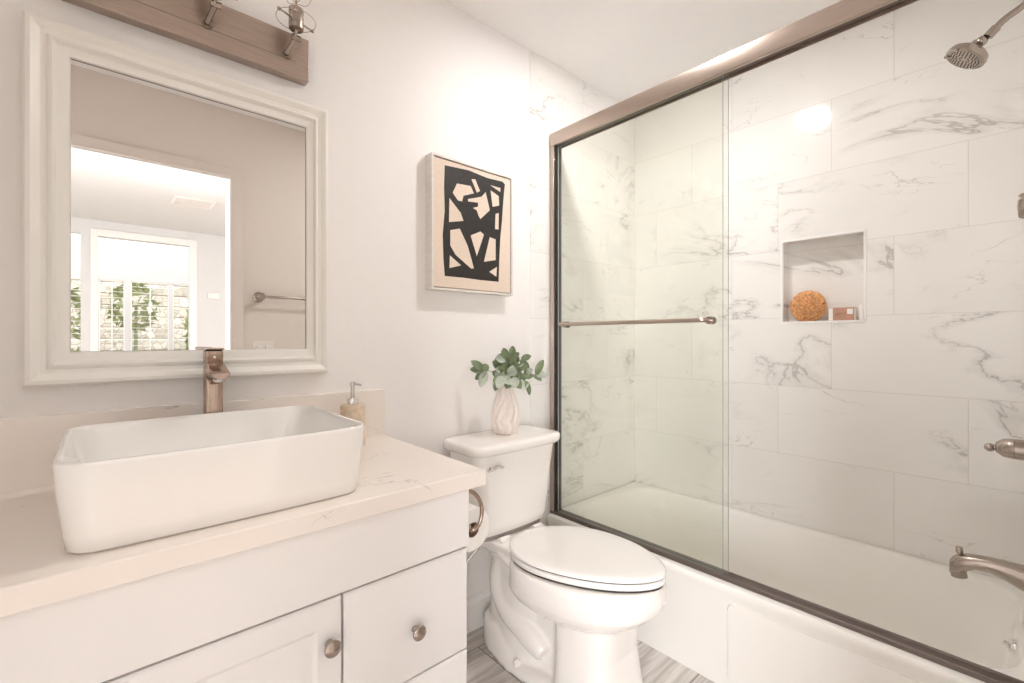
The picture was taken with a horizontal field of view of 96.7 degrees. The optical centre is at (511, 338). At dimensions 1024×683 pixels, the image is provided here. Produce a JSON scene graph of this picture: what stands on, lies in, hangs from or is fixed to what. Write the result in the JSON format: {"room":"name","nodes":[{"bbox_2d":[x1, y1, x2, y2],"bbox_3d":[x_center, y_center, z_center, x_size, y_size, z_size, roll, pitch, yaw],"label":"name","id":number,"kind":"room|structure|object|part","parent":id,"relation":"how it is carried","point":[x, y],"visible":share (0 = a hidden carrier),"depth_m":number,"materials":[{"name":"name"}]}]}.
{"room":"bathroom","nodes":[
{"label":"bathroom","id":0,"kind":"room"},
{"bbox_2d":[0,0,634,598],"bbox_3d":[-0.251,-0.065,1.868,3.080,2.710,0.124,0,0,-42],"label":"wall","id":1,"kind":"structure","parent":0,"point":[398,83],"depth_m":1.72,"materials":[{"name":"white paint"}]},
{"bbox_2d":[22,10,327,386],"bbox_3d":[-0.841,-0.309,1.235,0.665,0.832,0.038,0,0,-42],"label":"wall mirror","id":2,"kind":"object","parent":1,"relation":"attached to","point":[173,211],"visible":0.91,"depth_m":1.18,"materials":[{"name":"white mirror"}]},
{"bbox_2d":[71,60,304,351],"bbox_3d":[-0.842,-0.314,1.248,0.540,0.702,0.008,0,0,-42],"label":"mirror glass","id":3,"kind":"object","parent":2,"relation":"attached to","point":[188,199],"depth_m":1.21,"materials":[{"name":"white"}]},
{"bbox_2d":[62,0,315,85],"bbox_3d":[-0.801,-0.946,1.190,0.546,0.309,0.158,0,0,-42],"label":"vanity light","id":4,"kind":"object","parent":1,"relation":"attached to","point":[213,27],"visible":1,"depth_m":1.26,"materials":[{"name":"brown wood"}]},
{"bbox_3d":[-0.803,-0.865,1.214,0.050,0.041,0.014,0,0,31],"label":"arm","id":5,"kind":"part","parent":4,"relation":"part of","materials":[{"name":"silver metal"}]},
{"bbox_3d":[-0.655,-0.865,1.347,0.050,0.041,0.014,0,0,31],"label":"arm","id":6,"kind":"part","parent":4,"relation":"part of","materials":[{"name":"silver metal"}]},
{"bbox_2d":[289,4,303,33],"bbox_3d":[-0.623,-0.922,1.315,0.040,0.060,0.040,0,0,-42],"label":"bulb","id":7,"kind":"object","parent":4,"relation":"attached to","point":[296,20],"depth_m":1.30,"materials":[{"name":"clear glass"}]},
{"bbox_2d":[0,389,384,492],"bbox_3d":[-0.856,0.257,1.233,1.091,0.160,0.020,0,0,-42],"label":"backsplash","id":8,"kind":"structure","parent":1,"relation":"attached to","point":[28,445],"depth_m":1.06,"materials":[{"name":"stone"}]},
{"bbox_2d":[425,152,512,295],"bbox_3d":[-0.162,-0.438,1.839,0.404,0.508,0.045,0,0,-42],"label":"wall art","id":9,"kind":"object","parent":1,"relation":"attached to","point":[469,207],"visible":1,"depth_m":1.80,"materials":[{"name":"black paper"}]},
{"bbox_2d":[467,546,480,563],"bbox_3d":[-0.212,0.876,1.730,0.203,0.277,0.090,0,0,-28],"label":"supply hose","id":10,"kind":"object","parent":1,"relation":"attached to","point":[469,558],"visible":0.07,"depth_m":1.73,"materials":[{"name":"silver metal"}]},
{"bbox_2d":[467,588,490,633],"bbox_3d":[-0.162,1.124,1.861,0.863,0.132,0.013,0,0,-42],"label":"baseboard","id":11,"kind":"structure","parent":1,"relation":"attached to","point":[477,604],"depth_m":1.87,"materials":[{"name":"white wood"}]},
{"bbox_3d":[0.398,-0.065,2.369,0.845,2.510,0.004,0,0,-42],"label":"tile panel","id":12,"kind":"part","parent":1,"relation":"part of","materials":[{"name":"stone"}]},
{"bbox_2d":[550,0,1023,682],"bbox_3d":[0.711,-0.076,1.608,0.056,1.809,1.538,0,0,-42],"label":"shower door frame","id":13,"kind":"object","parent":1,"relation":"attached to","point":[843,15],"visible":1,"depth_m":1.59,"materials":[{"name":"silver metal"}]},
{"bbox_2d":[558,74,728,573],"bbox_3d":[0.463,-0.052,1.843,0.086,1.729,0.776,0,0,-42],"label":"door","id":14,"kind":"structure","parent":13,"relation":"in","point":[711,320],"depth_m":1.82,"materials":[{"name":"clear glass"}]},
{"bbox_3d":[0.711,-0.944,1.609,0.056,0.074,1.533,0,0,-42],"label":"header rail","id":15,"kind":"part","parent":13,"relation":"part of","materials":[{"name":"silver metal"}]},
{"bbox_2d":[466,626,714,682],"bbox_3d":[0.283,1.240,1.197,2.980,0.100,1.835,0,0,-42],"label":"floor","id":16,"kind":"structure","parent":0,"point":[482,666],"depth_m":1.64,"materials":[{"name":"grey wood"}]},
{"bbox_2d":[0,490,468,682],"bbox_3d":[-0.667,0.783,1.012,1.018,0.813,0.596,0,0,-42],"label":"bathroom vanity","id":17,"kind":"object","parent":16,"relation":"on","point":[380,598],"visible":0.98,"depth_m":0.87,"materials":[{"name":"white paint"}]},
{"bbox_3d":[-0.491,0.810,0.822,0.366,0.560,0.020,0,0,-42],"label":"door","id":18,"kind":"part","parent":17,"relation":"part of","materials":[{"name":"white paint"}]},
{"bbox_2d":[0,389,485,617],"bbox_3d":[-0.668,0.277,1.023,1.091,0.200,0.585,0,0,-42],"label":"countertop","id":19,"kind":"structure","parent":17,"relation":"on","point":[36,570],"depth_m":0.93,"materials":[{"name":"stone"}]},
{"bbox_2d":[51,406,364,553],"bbox_3d":[-0.634,0.264,0.991,0.501,0.147,0.432,0,0,-42],"label":"vessel sink","id":20,"kind":"object","parent":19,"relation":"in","point":[124,483],"visible":1,"depth_m":0.84,"materials":[{"name":"white ceramic"}]},
{"bbox_2d":[203,348,229,413],"bbox_3d":[-0.764,0.180,1.175,0.053,0.314,0.132,0,0,-42],"label":"sink faucet","id":21,"kind":"object","parent":19,"relation":"on","point":[215,372],"visible":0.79,"depth_m":1.18,"materials":[{"name":"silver metal"}]},
{"bbox_3d":[-0.786,0.045,1.199,0.043,0.044,0.056,0,0,-42],"label":"handle","id":22,"kind":"part","parent":21,"relation":"part of","materials":[{"name":"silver metal"}]},
{"bbox_3d":[-0.752,0.093,1.161,0.044,0.065,0.096,0,0,-42],"label":"spout","id":23,"kind":"part","parent":21,"relation":"part of","materials":[{"name":"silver metal"}]},
{"bbox_2d":[340,382,364,445],"bbox_3d":[-0.503,0.236,1.436,0.076,0.201,0.076,0,0,-42],"label":"soap dispenser","id":24,"kind":"object","parent":19,"relation":"on","point":[353,409],"visible":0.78,"depth_m":1.42,"materials":[{"name":"beige stone"}]},
{"bbox_3d":[-0.359,0.615,0.907,0.034,0.034,0.029,0,0,-42],"label":"knob","id":25,"kind":"part","parent":17,"relation":"part of","materials":[{"name":"silver metal"}]},
{"bbox_3d":[-0.235,0.656,1.052,0.315,0.252,0.020,0,0,-42],"label":"drawer","id":26,"kind":"part","parent":17,"relation":"part of","materials":[{"name":"white paint"}]},
{"bbox_3d":[-0.214,0.668,1.038,0.034,0.034,0.029,0,0,-42],"label":"knob","id":27,"kind":"part","parent":17,"relation":"part of","materials":[{"name":"silver metal"}]},
{"bbox_3d":[-0.235,0.859,1.052,0.315,0.146,0.020,0,0,-42],"label":"drawer","id":28,"kind":"part","parent":17,"relation":"part of","materials":[{"name":"white paint"}]},
{"bbox_2d":[469,489,483,531],"bbox_3d":[-0.149,0.462,1.267,0.094,0.132,0.134,0,0,-42],"label":"toilet paper holder","id":29,"kind":"object","parent":17,"relation":"attached to","point":[471,491],"visible":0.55,"depth_m":1.24,"materials":[{"name":"silver metal"}]},
{"bbox_2d":[465,503,488,551],"bbox_3d":[-0.143,0.535,1.310,0.120,0.120,0.102,0,0,-42],"label":"toilet paper roll","id":30,"kind":"object","parent":29,"relation":"hanging from","point":[476,538],"visible":0.24,"depth_m":1.28,"materials":[{"name":"white paper"}]},
{"bbox_2d":[443,425,666,682],"bbox_3d":[0.144,0.785,1.619,0.488,0.810,0.777,0,0,-42],"label":"toilet","id":31,"kind":"object","parent":16,"relation":"on","point":[568,604],"visible":0.98,"depth_m":1.57,"materials":[{"name":"white ceramic"}]},
{"bbox_3d":[-0.059,0.466,1.632,0.063,0.026,0.030,0,0,-42],"label":"flush lever","id":32,"kind":"part","parent":31,"relation":"part of","materials":[{"name":"silver metal"}]},
{"bbox_3d":[-0.033,0.571,1.805,0.410,0.314,0.226,0,0,-42],"label":"tank","id":33,"kind":"part","parent":31,"relation":"part of","materials":[{"name":"white ceramic"}]},
{"bbox_3d":[-0.029,0.401,1.800,0.460,0.042,0.252,0,0,-42],"label":"tank lid","id":34,"kind":"part","parent":31,"relation":"part of","materials":[{"name":"white ceramic"}]},
{"bbox_2d":[491,385,519,434],"bbox_3d":[-0.026,0.284,1.836,0.116,0.190,0.116,0,0,-42],"label":"vase","id":35,"kind":"object","parent":31,"relation":"on","point":[505,414],"visible":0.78,"depth_m":1.80,"materials":[{"name":"ceramic"}]},
{"bbox_2d":[470,346,548,394],"bbox_3d":[-0.005,0.180,1.786,0.302,0.300,0.120,0,0,-15],"label":"sprigs","id":36,"kind":"object","parent":35,"relation":"in","point":[507,373],"visible":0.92,"depth_m":1.80,"materials":[{"name":"green plant"}]},
{"bbox_3d":[0.174,0.967,1.632,0.413,0.447,0.737,0,0,-42],"label":"bowl","id":37,"kind":"part","parent":31,"relation":"part of","materials":[{"name":"white ceramic"}]},
{"bbox_3d":[0.247,0.731,1.558,0.387,0.016,0.528,0,0,-42],"label":"lid","id":38,"kind":"part","parent":31,"relation":"part of","materials":[{"name":"white plastic"}]},
{"bbox_3d":[0.247,0.753,1.558,0.385,0.020,0.526,0,0,-42],"label":"seat","id":39,"kind":"part","parent":31,"relation":"part of","materials":[{"name":"white plastic"}]},
{"bbox_2d":[547,482,1023,682],"bbox_3d":[0.951,1.009,1.824,0.745,0.362,1.533,0,0,-42],"label":"bathtub","id":40,"kind":"object","parent":16,"relation":"on","point":[723,631],"visible":0.79,"depth_m":1.65,"materials":[{"name":"white ceramic"}]},
{"bbox_3d":[0.927,1.018,1.308,0.012,0.275,0.610,0,0,-42],"label":"apron panel","id":41,"kind":"part","parent":40,"relation":"part of","materials":[{"name":"white ceramic"}]},
{"bbox_3d":[1.439,0.890,1.316,0.044,0.044,0.030,0,0,-42],"label":"overflow plate","id":42,"kind":"part","parent":40,"relation":"part of","materials":[{"name":"silver metal"}]},
{"bbox_2d":[445,0,840,101],"bbox_3d":[0.283,-1.370,1.197,2.980,0.100,1.835,0,0,-42],"label":"ceiling","id":43,"kind":"structure","parent":0,"point":[623,49],"depth_m":1.95,"materials":[{"name":"paint"}]},
{"bbox_2d":[635,0,1023,579],"bbox_3d":[1.357,-0.065,2.079,0.203,2.710,1.715,0,0,-42],"label":"wall","id":44,"kind":"structure","parent":0,"point":[868,167],"depth_m":1.90,"materials":[{"name":"stone"}]},
{"bbox_2d":[790,290,826,320],"bbox_3d":[1.325,-0.143,2.037,0.090,0.143,0.142,0,0,-42],"label":"sponge","id":45,"kind":"object","parent":44,"relation":"in","point":[810,305],"visible":1,"depth_m":2.01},
{"bbox_3d":[1.334,-0.256,1.963,0.013,0.378,0.314,0,0,-42],"label":"niche trim","id":46,"kind":"part","parent":44,"relation":"part of","materials":[{"name":"white tile"}]},
{"bbox_2d":[829,307,856,320],"bbox_3d":[1.407,-0.104,1.937,0.042,0.055,0.094,0,0,-42],"label":"soap box","id":47,"kind":"object","parent":44,"relation":"in","point":[843,313],"visible":0.91,"depth_m":1.92,"materials":[{"name":"brown cardboard"}]},
{"bbox_3d":[0.802,-0.065,0.558,2.660,2.710,0.150,0,0,-42],"label":"wall","id":48,"kind":"structure","parent":0,"visible":0},
{"bbox_2d":[944,1,1023,68],"bbox_3d":[1.416,-0.905,1.343,0.104,0.173,0.201,0,0,-42],"label":"showerhead","id":49,"kind":"object","parent":48,"relation":"attached to","point":[973,55],"visible":1,"depth_m":1.35,"materials":[{"name":"silver metal"}]},
{"bbox_3d":[1.448,-0.935,1.306,0.019,0.072,0.104,0,0,-42],"label":"arm","id":50,"kind":"part","parent":49,"relation":"part of","materials":[{"name":"silver metal"}]},
{"bbox_2d":[949,546,1023,590],"bbox_3d":[1.418,0.684,1.339,0.072,0.093,0.192,0,0,-42],"label":"tub spout","id":51,"kind":"object","parent":48,"relation":"attached to","point":[960,563],"visible":1,"depth_m":1.34,"materials":[{"name":"silver metal"}]},
{"bbox_3d":[1.369,0.654,1.394,0.017,0.032,0.017,0,0,-42],"label":"diverter knob","id":52,"kind":"part","parent":51,"relation":"part of","materials":[{"name":"silver metal"}]},
{"bbox_2d":[984,439,1023,460],"bbox_3d":[1.443,0.318,1.312,0.166,0.166,0.117,0,0,-42],"label":"shower valve","id":53,"kind":"object","parent":48,"relation":"attached to","point":[1008,448],"visible":1,"depth_m":1.30,"materials":[{"name":"silver metal"}]},
{"bbox_3d":[1.413,0.321,1.341,0.025,0.025,0.034,0,0,-42],"label":"lever","id":54,"kind":"part","parent":53,"relation":"part of","materials":[{"name":"silver metal"}]},
{"bbox_2d":[1017,193,1023,218],"bbox_3d":[0.755,-0.247,0.629,0.645,0.060,0.079,0,0,-42],"label":"towel bar","id":55,"kind":"object","parent":48,"relation":"attached to","point":[1020,204],"visible":1,"depth_m":0.84,"materials":[{"name":"silver metal"}]}
]}

